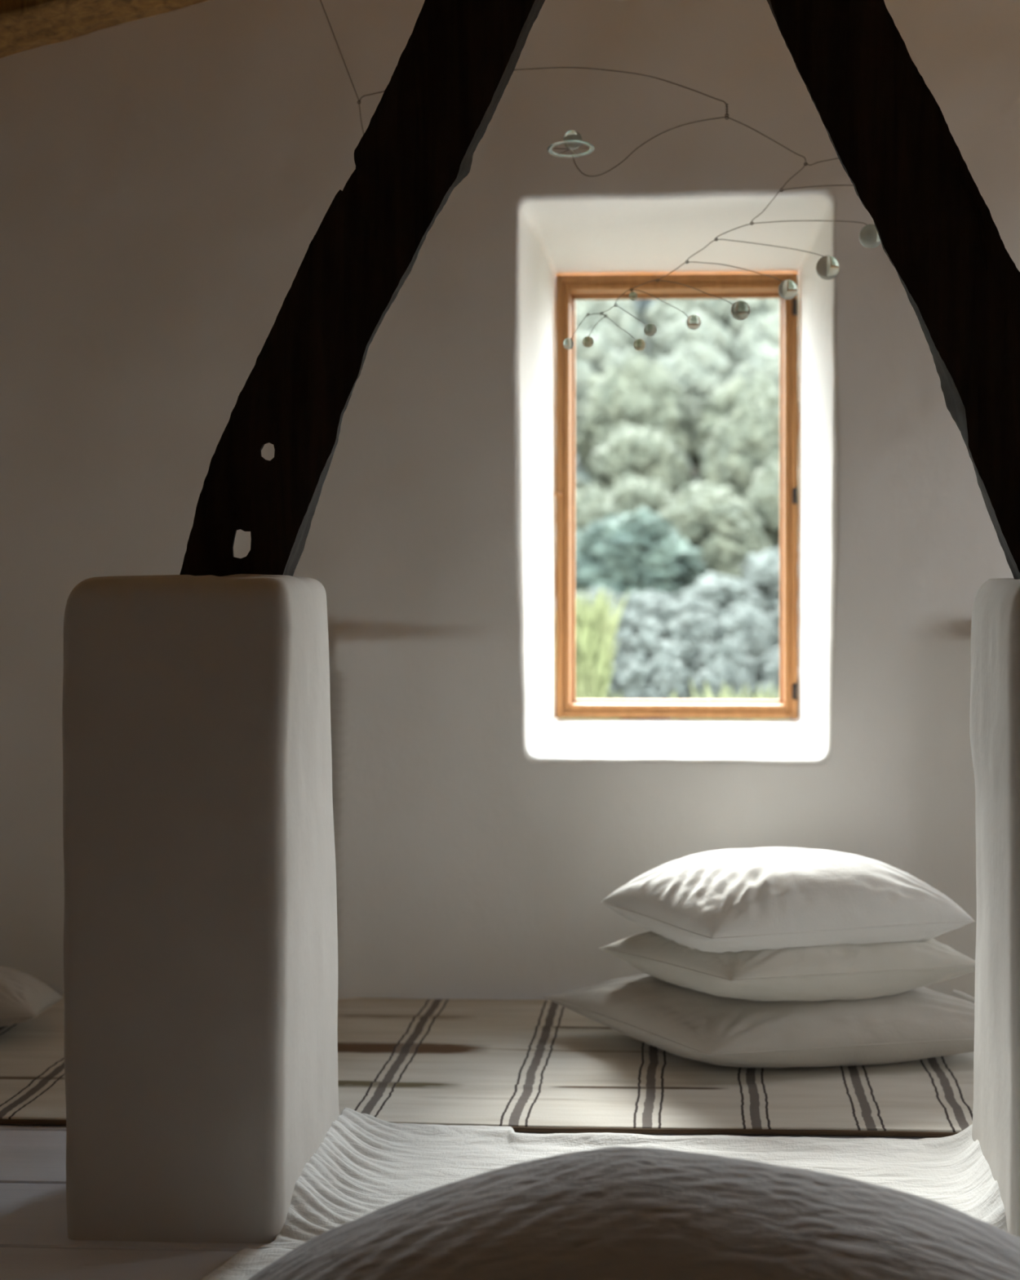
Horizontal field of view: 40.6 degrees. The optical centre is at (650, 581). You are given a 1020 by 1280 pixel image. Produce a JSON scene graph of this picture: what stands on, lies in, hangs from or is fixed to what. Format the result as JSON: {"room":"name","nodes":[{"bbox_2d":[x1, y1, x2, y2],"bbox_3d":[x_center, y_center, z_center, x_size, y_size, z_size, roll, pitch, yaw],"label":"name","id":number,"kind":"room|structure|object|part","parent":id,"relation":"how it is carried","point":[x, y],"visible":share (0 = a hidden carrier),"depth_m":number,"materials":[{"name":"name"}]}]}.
{"room":"attic bedroom","nodes":[
{"label":"attic bedroom","id":0,"kind":"room"},
{"bbox_2d":[0,1124,933,1279],"bbox_3d":[-0.158,1.045,0.468,4.450,0.090,6.123,0,0,2],"label":"floor","id":1,"kind":"structure","parent":0,"point":[35,1244],"depth_m":2.07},
{"bbox_2d":[62,573,339,1243],"bbox_3d":[-0.718,0.498,2.259,0.354,1.025,0.388,0,0,2],"label":"pillar","id":2,"kind":"structure","parent":1,"relation":"on","point":[201,931],"depth_m":2.07,"materials":[{"name":"white paint"}]},
{"bbox_2d":[179,0,545,576],"bbox_3d":[-0.389,-0.895,2.258,0.796,1.825,0.090,0,0,2],"label":"beam","id":3,"kind":"structure","parent":2,"relation":"on","point":[450,79],"depth_m":2.22,"materials":[{"name":"brown wood"}]},
{"bbox_2d":[199,1247,293,1279],"bbox_3d":[-0.017,0.992,1.755,1.288,0.009,0.508,0,0,2],"label":"cloth","id":4,"kind":"object","parent":1,"relation":"on","point":[246,1263],"visible":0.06,"depth_m":1.98,"materials":[{"name":"fabric"}]},
{"bbox_2d":[248,1146,1019,1279],"bbox_3d":[-0.008,0.845,1.621,1.154,0.288,0.443,0,0,2],"label":"floor cushion","id":5,"kind":"object","parent":4,"relation":"on","point":[616,1212],"visible":1,"depth_m":1.58,"materials":[{"name":"grey fabric"}]},
{"bbox_2d":[0,994,974,1137],"bbox_3d":[-0.296,0.992,2.852,3.300,0.016,0.752,0,0,2],"label":"rug","id":6,"kind":"object","parent":1,"relation":"on","point":[537,1066],"visible":0.48,"depth_m":2.70,"materials":[{"name":"fabric"}]},
{"bbox_2d":[0,966,64,1026],"bbox_3d":[-1.576,0.902,2.966,0.572,0.157,0.372,0,0,13],"label":"pillow","id":7,"kind":"object","parent":6,"relation":"on","point":[23,996],"visible":1,"depth_m":2.94,"materials":[{"name":"fabric"}]},
{"bbox_2d":[544,973,975,1068],"bbox_3d":[0.291,0.907,2.898,1.006,0.154,0.411,0,0,-9],"label":"pillow","id":8,"kind":"object","parent":6,"relation":"on","point":[921,1023],"visible":0.68,"depth_m":2.75,"materials":[{"name":"fabric"}]},
{"bbox_2d":[599,930,975,1001],"bbox_3d":[0.300,0.778,2.880,0.755,0.148,0.366,0,0,-15],"label":"pillow","id":9,"kind":"object","parent":8,"relation":"on","point":[866,971],"visible":0.61,"depth_m":2.75,"materials":[{"name":"beige fabric"}]},
{"bbox_2d":[600,847,975,953],"bbox_3d":[0.280,0.660,2.892,0.710,0.178,0.357,0,0,-14],"label":"pillow","id":10,"kind":"object","parent":9,"relation":"on","point":[734,900],"visible":1,"depth_m":2.77,"materials":[{"name":"white fabric"}]},
{"bbox_2d":[257,1107,1008,1248],"bbox_3d":[0.002,0.965,2.241,1.163,0.065,0.467,0,0,2],"label":"cloth","id":11,"kind":"object","parent":1,"relation":"on","point":[365,1163],"visible":0.49,"depth_m":2.33,"materials":[{"name":"fabric"}]},
{"bbox_2d":[969,577,1019,1236],"bbox_3d":[0.721,0.500,2.205,0.361,1.020,0.400,0,0,2],"label":"pillar","id":12,"kind":"structure","parent":1,"relation":"on","point":[995,688],"depth_m":2.13,"materials":[{"name":"white paint"}]},
{"bbox_2d":[767,0,1019,579],"bbox_3d":[0.398,-0.895,2.228,0.788,1.825,0.092,0,0,2],"label":"beam","id":13,"kind":"structure","parent":12,"relation":"on","point":[886,129],"depth_m":2.19,"materials":[{"name":"brown wood"}]},
{"bbox_2d":[0,0,1019,1003],"bbox_3d":[-0.048,-0.370,3.465,4.390,2.839,0.521,0,0,2],"label":"wall","id":14,"kind":"structure","parent":0,"point":[167,180],"depth_m":3.27,"materials":[{"name":"paint"}]},
{"bbox_2d":[555,272,798,718],"bbox_3d":[0.073,-0.233,3.750,0.657,1.205,0.136,0,0,2],"label":"window","id":15,"kind":"structure","parent":14,"relation":"in","point":[569,288],"depth_m":3.71,"materials":[{"name":"brown wood"}]},
{"bbox_3d":[-0.250,-0.237,3.704,0.016,0.016,0.020,0,0,2],"label":"knob","id":16,"kind":"part","parent":15,"relation":"part of","materials":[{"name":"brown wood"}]},
{"bbox_3d":[-0.161,-1.498,0.391,4.750,0.765,5.970,0,0,2],"label":"ceiling","id":17,"kind":"structure","parent":0,"visible":0},
{"bbox_2d":[0,0,208,58],"bbox_3d":[-1.225,-1.278,2.746,2.090,0.874,0.170,0,0,2],"label":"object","id":18,"kind":"structure","parent":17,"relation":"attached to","point":[25,25],"depth_m":2.76,"materials":[{"name":"brown wood"}]},
{"bbox_2d":[320,0,881,351],"bbox_3d":[-0.163,-1.005,2.695,1.275,1.078,0.145,0,0,-2],"label":"mobile","id":19,"kind":"object","parent":17,"relation":"hanging from","point":[828,267],"visible":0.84,"depth_m":2.73,"materials":[{"name":"grey metal"}]},
{"bbox_3d":[-0.553,-0.861,2.656,0.038,0.143,0.006,0,0,-44],"label":"wire arm","id":20,"kind":"part","parent":19,"relation":"part of","materials":[{"name":"brown metal"}]},
{"bbox_3d":[-0.206,-0.955,2.655,0.719,0.093,0.005,0,0,-2],"label":"wire arm","id":21,"kind":"part","parent":19,"relation":"part of","materials":[{"name":"brown metal"}]},
{"bbox_3d":[-0.108,-0.537,2.752,0.043,0.009,0.003,0,0,-2],"label":"wire arm","id":22,"kind":"part","parent":19,"relation":"part of","materials":[{"name":"brown metal"}]},
{"bbox_3d":[-0.059,-0.512,2.756,0.062,0.049,0.002,0,0,-7],"label":"wire arm","id":23,"kind":"part","parent":19,"relation":"part of","materials":[{"name":"brown metal"}]},
{"bbox_3d":[-0.055,-0.538,2.753,0.093,0.038,0.005,0,0,-3],"label":"wire arm","id":24,"kind":"part","parent":19,"relation":"part of","materials":[{"name":"brown metal"}]},
{"bbox_3d":[-0.002,-0.853,2.673,0.303,0.114,0.014,0,0,2],"label":"wire arm","id":25,"kind":"part","parent":19,"relation":"part of","materials":[{"name":"brown metal"}]},
{"bbox_3d":[0.002,-0.561,2.752,0.150,0.054,0.019,0,0,2],"label":"wire arm","id":26,"kind":"part","parent":19,"relation":"part of","materials":[{"name":"brown metal"}]},
{"bbox_3d":[0.063,-0.582,2.750,0.210,0.049,0.022,0,0,2],"label":"wire arm","id":27,"kind":"part","parent":19,"relation":"part of","materials":[{"name":"brown metal"}]},
{"bbox_3d":[0.138,-0.622,2.742,0.255,0.039,0.011,0,0,-2],"label":"wire arm","id":28,"kind":"part","parent":19,"relation":"part of","materials":[{"name":"brown metal"}]},
{"bbox_3d":[0.212,-0.661,2.733,0.283,0.047,0.014,0,0,-1],"label":"wire arm","id":29,"kind":"part","parent":19,"relation":"part of","materials":[{"name":"brown metal"}]},
{"bbox_3d":[0.228,-0.866,2.679,0.166,0.092,0.006,0,0,-8],"label":"wire arm","id":30,"kind":"part","parent":19,"relation":"part of","materials":[{"name":"brown metal"}]},
{"bbox_3d":[0.284,-0.700,2.723,0.312,0.041,0.009,0,0,0],"label":"wire arm","id":31,"kind":"part","parent":19,"relation":"part of","materials":[{"name":"brown metal"}]},
{"bbox_3d":[0.310,-0.748,2.705,0.224,0.076,0.015,0,0,4],"label":"wire arm","id":32,"kind":"part","parent":19,"relation":"part of","materials":[{"name":"brown metal"}]},
{"bbox_3d":[0.320,-0.805,2.693,0.130,0.067,0.009,0,0,6],"label":"wire arm","id":33,"kind":"part","parent":19,"relation":"part of","materials":[{"name":"brown metal"}]},
{"label":"outside","id":34,"kind":"structure","parent":0,"visible":0},
{"bbox_2d":[575,323,700,484],"bbox_3d":[3.184,-23.606,86.842,250.870,52.445,166.000,0,0,2],"label":"ground","id":35,"kind":"structure","parent":34,"point":[580,473],"depth_m":57.15,"materials":[{"name":"green plant"}]},
{"bbox_2d":[575,529,581,536],"bbox_3d":[-1.798,-0.056,28.114,2.280,2.234,2.198,0,0,-11],"label":"tree","id":36,"kind":"object","parent":35,"relation":"on","point":[577,532],"visible":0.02,"depth_m":27.75,"materials":[{"name":"green plant"}]},
{"bbox_2d":[575,477,584,486],"bbox_3d":[-3.774,-2.535,38.452,3.452,5.186,3.581,0,0,32],"label":"tree","id":37,"kind":"object","parent":35,"relation":"on","point":[579,482],"visible":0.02,"depth_m":38.90,"materials":[{"name":"green plant"}]},
{"bbox_2d":[555,660,623,718],"bbox_3d":[-0.544,1.129,11.517,0.803,1.075,0.816,0,0,-9],"label":"bush","id":38,"kind":"object","parent":35,"relation":"on","point":[613,686],"visible":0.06,"depth_m":11.33,"materials":[{"name":"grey plant"}]},
{"bbox_2d":[575,591,604,610],"bbox_3d":[-1.084,0.659,20.049,1.034,1.055,0.999,0,0,-44],"label":"bush","id":39,"kind":"object","parent":35,"relation":"on","point":[576,593],"visible":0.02,"depth_m":19.90,"materials":[{"name":"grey plant"}]},
{"bbox_2d":[557,587,629,718],"bbox_3d":[-0.499,0.761,10.250,0.665,1.429,0.670,0,0,2],"label":"grass","id":40,"kind":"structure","parent":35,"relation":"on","point":[595,629],"depth_m":10.06,"materials":[{"name":"green plant"}]},
{"bbox_2d":[575,586,619,602],"bbox_3d":[-1.066,0.564,23.537,1.342,0.974,1.363,0,0,17],"label":"bush","id":41,"kind":"object","parent":35,"relation":"on","point":[592,592],"visible":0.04,"depth_m":23.32,"materials":[{"name":"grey plant"}]},
{"bbox_2d":[575,484,622,530],"bbox_3d":[-1.632,-0.750,33.099,2.610,3.210,2.708,0,0,45],"label":"tree","id":42,"kind":"object","parent":35,"relation":"on","point":[593,504],"visible":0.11,"depth_m":32.36,"materials":[{"name":"green plant"}]},
{"bbox_2d":[575,328,630,455],"bbox_3d":[-2.607,-7.444,57.824,4.430,6.478,4.509,0,0,-14],"label":"tree","id":43,"kind":"object","parent":35,"relation":"on","point":[598,358],"visible":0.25,"depth_m":56.85,"materials":[{"name":"green plant"}]},
{"bbox_2d":[575,686,636,719],"bbox_3d":[-0.322,1.126,9.214,0.459,0.820,0.447,0,0,2],"label":"grass tuft","id":44,"kind":"object","parent":35,"relation":"on","point":[593,693],"visible":0.04,"depth_m":9.20,"materials":[{"name":"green plant"}]},
{"bbox_2d":[575,299,646,359],"bbox_3d":[-2.764,-10.701,68.250,5.270,7.977,5.180,0,0,-26],"label":"tree","id":45,"kind":"object","parent":35,"relation":"on","point":[623,342],"visible":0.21,"depth_m":66.94,"materials":[{"name":"green plant"}]},
{"bbox_2d":[584,274,649,325],"bbox_3d":[-3.681,-21.354,100.583,8.127,10.411,7.998,0,0,-15],"label":"tree","id":46,"kind":"object","parent":35,"relation":"on","point":[642,304],"visible":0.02,"depth_m":99.05,"materials":[{"name":"green plant"}]},
{"bbox_2d":[612,637,622,662],"bbox_3d":[-0.606,1.018,14.023,0.807,1.123,0.819,0,0,-33],"label":"bush","id":47,"kind":"object","parent":35,"relation":"on","point":[618,655],"visible":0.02,"depth_m":13.87,"materials":[{"name":"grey plant"}]},
{"bbox_2d":[594,274,646,356],"bbox_3d":[-3.412,-14.739,83.894,6.241,8.222,6.263,0,0,6],"label":"tree","id":48,"kind":"object","parent":35,"relation":"on","point":[632,308],"visible":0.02,"depth_m":82.74,"materials":[{"name":"green plant"}]},
{"bbox_2d":[602,590,662,622],"bbox_3d":[-0.288,0.653,20.022,1.062,1.063,1.026,0,0,-10],"label":"bush","id":49,"kind":"object","parent":35,"relation":"on","point":[641,606],"visible":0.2,"depth_m":19.77,"materials":[{"name":"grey plant"}]},
{"bbox_2d":[575,352,693,483],"bbox_3d":[-0.538,-4.767,46.516,4.142,6.225,4.298,0,0,-42],"label":"tree","id":50,"kind":"object","parent":35,"relation":"on","point":[638,392],"visible":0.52,"depth_m":45.31,"materials":[{"name":"green plant"}]},
{"bbox_2d":[575,421,696,497],"bbox_3d":[-0.345,-2.296,38.518,3.452,4.521,3.581,0,0,22],"label":"tree","id":51,"kind":"object","parent":35,"relation":"on","point":[642,453],"visible":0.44,"depth_m":37.54,"materials":[{"name":"green plant"}]},
{"bbox_2d":[609,610,666,655],"bbox_3d":[-0.201,0.877,17.032,0.970,1.059,0.985,0,0,12],"label":"bush","id":52,"kind":"object","parent":35,"relation":"on","point":[628,625],"visible":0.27,"depth_m":16.79,"materials":[{"name":"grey plant"}]},
{"bbox_2d":[606,472,674,514],"bbox_3d":[-0.271,-1.006,34.030,2.610,3.449,2.708,0,0,23],"label":"tree","id":53,"kind":"object","parent":35,"relation":"on","point":[630,494],"visible":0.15,"depth_m":33.28,"materials":[{"name":"green plant"}]},
{"bbox_2d":[575,506,706,595],"bbox_3d":[-0.244,-0.150,26.038,2.918,2.533,2.802,0,0,-2],"label":"tree","id":54,"kind":"object","parent":35,"relation":"on","point":[639,550],"visible":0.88,"depth_m":25.06,"materials":[{"name":"green plant"}]},
{"bbox_2d":[615,652,691,719],"bbox_3d":[0.025,1.129,11.496,0.803,1.061,0.816,0,0,-7],"label":"bush","id":55,"kind":"object","parent":35,"relation":"on","point":[660,679],"visible":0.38,"depth_m":11.31,"materials":[{"name":"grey plant"}]},
{"bbox_2d":[615,628,696,671],"bbox_3d":[0.070,1.023,14.016,0.890,1.089,0.905,0,0,34],"label":"bush","id":56,"kind":"object","parent":35,"relation":"on","point":[644,647],"visible":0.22,"depth_m":13.82,"materials":[{"name":"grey plant"}]},
{"bbox_2d":[641,589,676,606],"bbox_3d":[0.128,0.577,23.511,1.356,0.888,1.336,0,0,4],"label":"bush","id":57,"kind":"object","parent":35,"relation":"on","point":[662,597],"visible":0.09,"depth_m":23.18,"materials":[{"name":"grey plant"}]},
{"bbox_2d":[647,273,715,307],"bbox_3d":[3.497,-21.111,99.002,7.730,11.021,7.791,0,0,8],"label":"tree","id":58,"kind":"object","parent":35,"relation":"on","point":[649,303],"visible":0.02,"depth_m":98.26,"materials":[{"name":"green plant"}]},
{"bbox_2d":[670,689,696,719],"bbox_3d":[0.267,1.127,9.006,0.278,0.836,0.281,0,0,2],"label":"grass tuft","id":59,"kind":"object","parent":35,"relation":"on","point":[674,695],"visible":0.02,"depth_m":8.93,"materials":[{"name":"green plant"}]},
{"bbox_2d":[640,273,727,347],"bbox_3d":[2.607,-15.033,83.824,6.263,8.111,6.241,0,0,26],"label":"tree","id":60,"kind":"object","parent":35,"relation":"on","point":[660,314],"visible":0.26,"depth_m":81.64,"materials":[{"name":"green plant"}]},
{"bbox_2d":[657,594,721,623],"bbox_3d":[0.582,0.671,19.981,1.108,0.978,1.125,0,0,-41],"label":"bush","id":61,"kind":"object","parent":35,"relation":"on","point":[672,611],"visible":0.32,"depth_m":19.73,"materials":[{"name":"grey plant"}]},
{"bbox_2d":[660,610,720,658],"bbox_3d":[0.547,0.872,16.995,1.046,1.042,1.011,0,0,-39],"label":"bush","id":62,"kind":"object","parent":35,"relation":"on","point":[694,629],"visible":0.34,"depth_m":16.73,"materials":[{"name":"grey plant"}]},
{"bbox_2d":[644,310,738,365],"bbox_3d":[2.119,-10.402,69.755,5.344,6.819,5.151,0,0,-3],"label":"tree","id":63,"kind":"object","parent":35,"relation":"on","point":[676,336],"visible":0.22,"depth_m":68.65,"materials":[{"name":"green plant"}]},
{"bbox_2d":[656,340,737,475],"bbox_3d":[1.849,-6.980,56.563,4.552,6.193,4.388,0,0,38],"label":"tree","id":64,"kind":"object","parent":35,"relation":"on","point":[697,368],"visible":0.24,"depth_m":55.19,"materials":[{"name":"green plant"}]},
{"bbox_2d":[658,480,771,578],"bbox_3d":[1.317,-0.676,31.014,2.963,3.303,3.015,0,0,14],"label":"tree","id":65,"kind":"object","parent":35,"relation":"on","point":[726,528],"visible":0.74,"depth_m":29.92,"materials":[{"name":"green plant"}]},
{"bbox_2d":[673,571,770,612],"bbox_3d":[1.211,0.474,22.973,1.671,1.308,1.645,0,0,1],"label":"bush","id":66,"kind":"object","parent":35,"relation":"on","point":[727,591],"visible":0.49,"depth_m":22.46,"materials":[{"name":"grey plant"}]},
{"bbox_2d":[686,654,757,719],"bbox_3d":[0.606,1.134,11.480,0.698,1.029,0.688,0,0,38],"label":"bush","id":67,"kind":"object","parent":35,"relation":"on","point":[722,670],"visible":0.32,"depth_m":11.34,"materials":[{"name":"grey plant"}]},
{"bbox_2d":[688,633,763,684],"bbox_3d":[0.734,1.036,13.976,0.838,1.019,0.826,0,0,-29],"label":"bush","id":68,"kind":"object","parent":35,"relation":"on","point":[732,649],"visible":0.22,"depth_m":13.79,"materials":[{"name":"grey plant"}]},
{"bbox_2d":[685,680,787,719],"bbox_3d":[0.571,1.098,8.994,0.708,0.890,0.579,0,0,2],"label":"grass tuft","id":69,"kind":"object","parent":35,"relation":"on","point":[708,696],"visible":0.03,"depth_m":8.99,"materials":[{"name":"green plant"}]},
{"bbox_2d":[684,369,799,483],"bbox_3d":[3.294,-4.481,46.423,4.298,5.396,4.142,0,0,-32],"label":"tree","id":70,"kind":"object","parent":35,"relation":"on","point":[724,399],"visible":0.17,"depth_m":45.38,"materials":[{"name":"green plant"}]},
{"bbox_2d":[715,602,773,622],"bbox_3d":[1.352,0.704,19.961,1.023,0.810,0.994,0,0,43],"label":"bush","id":71,"kind":"object","parent":35,"relation":"on","point":[732,609],"visible":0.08,"depth_m":19.80,"materials":[{"name":"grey plant"}]},
{"bbox_2d":[711,606,779,659],"bbox_3d":[1.177,0.855,16.957,0.972,1.096,0.988,0,0,-32],"label":"bush","id":72,"kind":"object","parent":35,"relation":"on","point":[755,629],"visible":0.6,"depth_m":16.69,"materials":[{"name":"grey plant"}]},
{"bbox_2d":[697,396,799,499],"bbox_3d":[2.905,-2.481,38.061,3.471,5.214,3.532,0,0,31],"label":"tree","id":73,"kind":"object","parent":35,"relation":"on","point":[748,438],"visible":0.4,"depth_m":37.01,"materials":[{"name":"green plant"}]},
{"bbox_2d":[718,272,799,341],"bbox_3d":[7.239,-15.293,82.368,6.263,9.004,6.241,0,0,36],"label":"tree","id":74,"kind":"object","parent":35,"relation":"on","point":[758,307],"visible":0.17,"depth_m":80.14,"materials":[{"name":"green plant"}]},
{"bbox_2d":[728,344,799,431],"bbox_3d":[5.046,-6.843,56.130,4.472,6.048,4.437,0,0,30],"label":"tree","id":75,"kind":"object","parent":35,"relation":"on","point":[767,361],"visible":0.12,"depth_m":54.85,"materials":[{"name":"green plant"}]},
{"bbox_2d":[729,312,799,365],"bbox_3d":[6.313,-10.293,68.940,5.151,6.807,5.344,0,0,-10],"label":"tree","id":76,"kind":"object","parent":35,"relation":"on","point":[766,331],"visible":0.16,"depth_m":67.73,"materials":[{"name":"green plant"}]},
{"bbox_2d":[737,544,799,598],"bbox_3d":[2.403,0.257,23.913,2.133,1.993,2.105,0,0,38],"label":"bush","id":77,"kind":"object","parent":35,"relation":"on","point":[762,571],"visible":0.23,"depth_m":23.25,"materials":[{"name":"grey plant"}]},
{"bbox_2d":[743,458,799,548],"bbox_3d":[3.249,-1.014,32.952,2.963,3.987,3.015,0,0,4],"label":"tree","id":78,"kind":"object","parent":35,"relation":"on","point":[764,498],"visible":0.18,"depth_m":31.98,"materials":[{"name":"green plant"}]},
{"bbox_2d":[764,593,779,613],"bbox_3d":[2.405,0.553,23.428,1.382,0.909,1.342,0,0,-12],"label":"bush","id":79,"kind":"object","parent":35,"relation":"on","point":[772,600],"visible":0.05,"depth_m":22.99,"materials":[{"name":"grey plant"}]},
{"bbox_2d":[752,653,799,719],"bbox_3d":[1.220,1.121,11.470,0.788,1.056,0.776,0,0,-33],"label":"bush","id":80,"kind":"object","parent":35,"relation":"on","point":[773,671],"visible":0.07,"depth_m":11.37,"materials":[{"name":"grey plant"}]},
{"bbox_2d":[757,636,799,683],"bbox_3d":[1.562,1.021,13.954,0.942,1.030,0.976,0,0,-42],"label":"bush","id":81,"kind":"object","parent":35,"relation":"on","point":[766,660],"visible":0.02,"depth_m":13.86,"materials":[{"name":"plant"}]},
{"bbox_2d":[767,598,799,631],"bbox_3d":[2.191,0.662,19.942,1.026,0.942,1.010,0,0,-34],"label":"bush","id":82,"kind":"object","parent":35,"relation":"on","point":[775,614],"visible":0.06,"depth_m":19.70,"materials":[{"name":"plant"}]},
{"bbox_2d":[798,397,799,428],"bbox_3d":[6.900,-4.931,46.416,4.298,6.418,4.142,0,0,-33],"label":"tree","id":83,"kind":"object","parent":35,"relation":"on","point":[798,397],"visible":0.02,"depth_m":46.17,"materials":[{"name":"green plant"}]}
]}

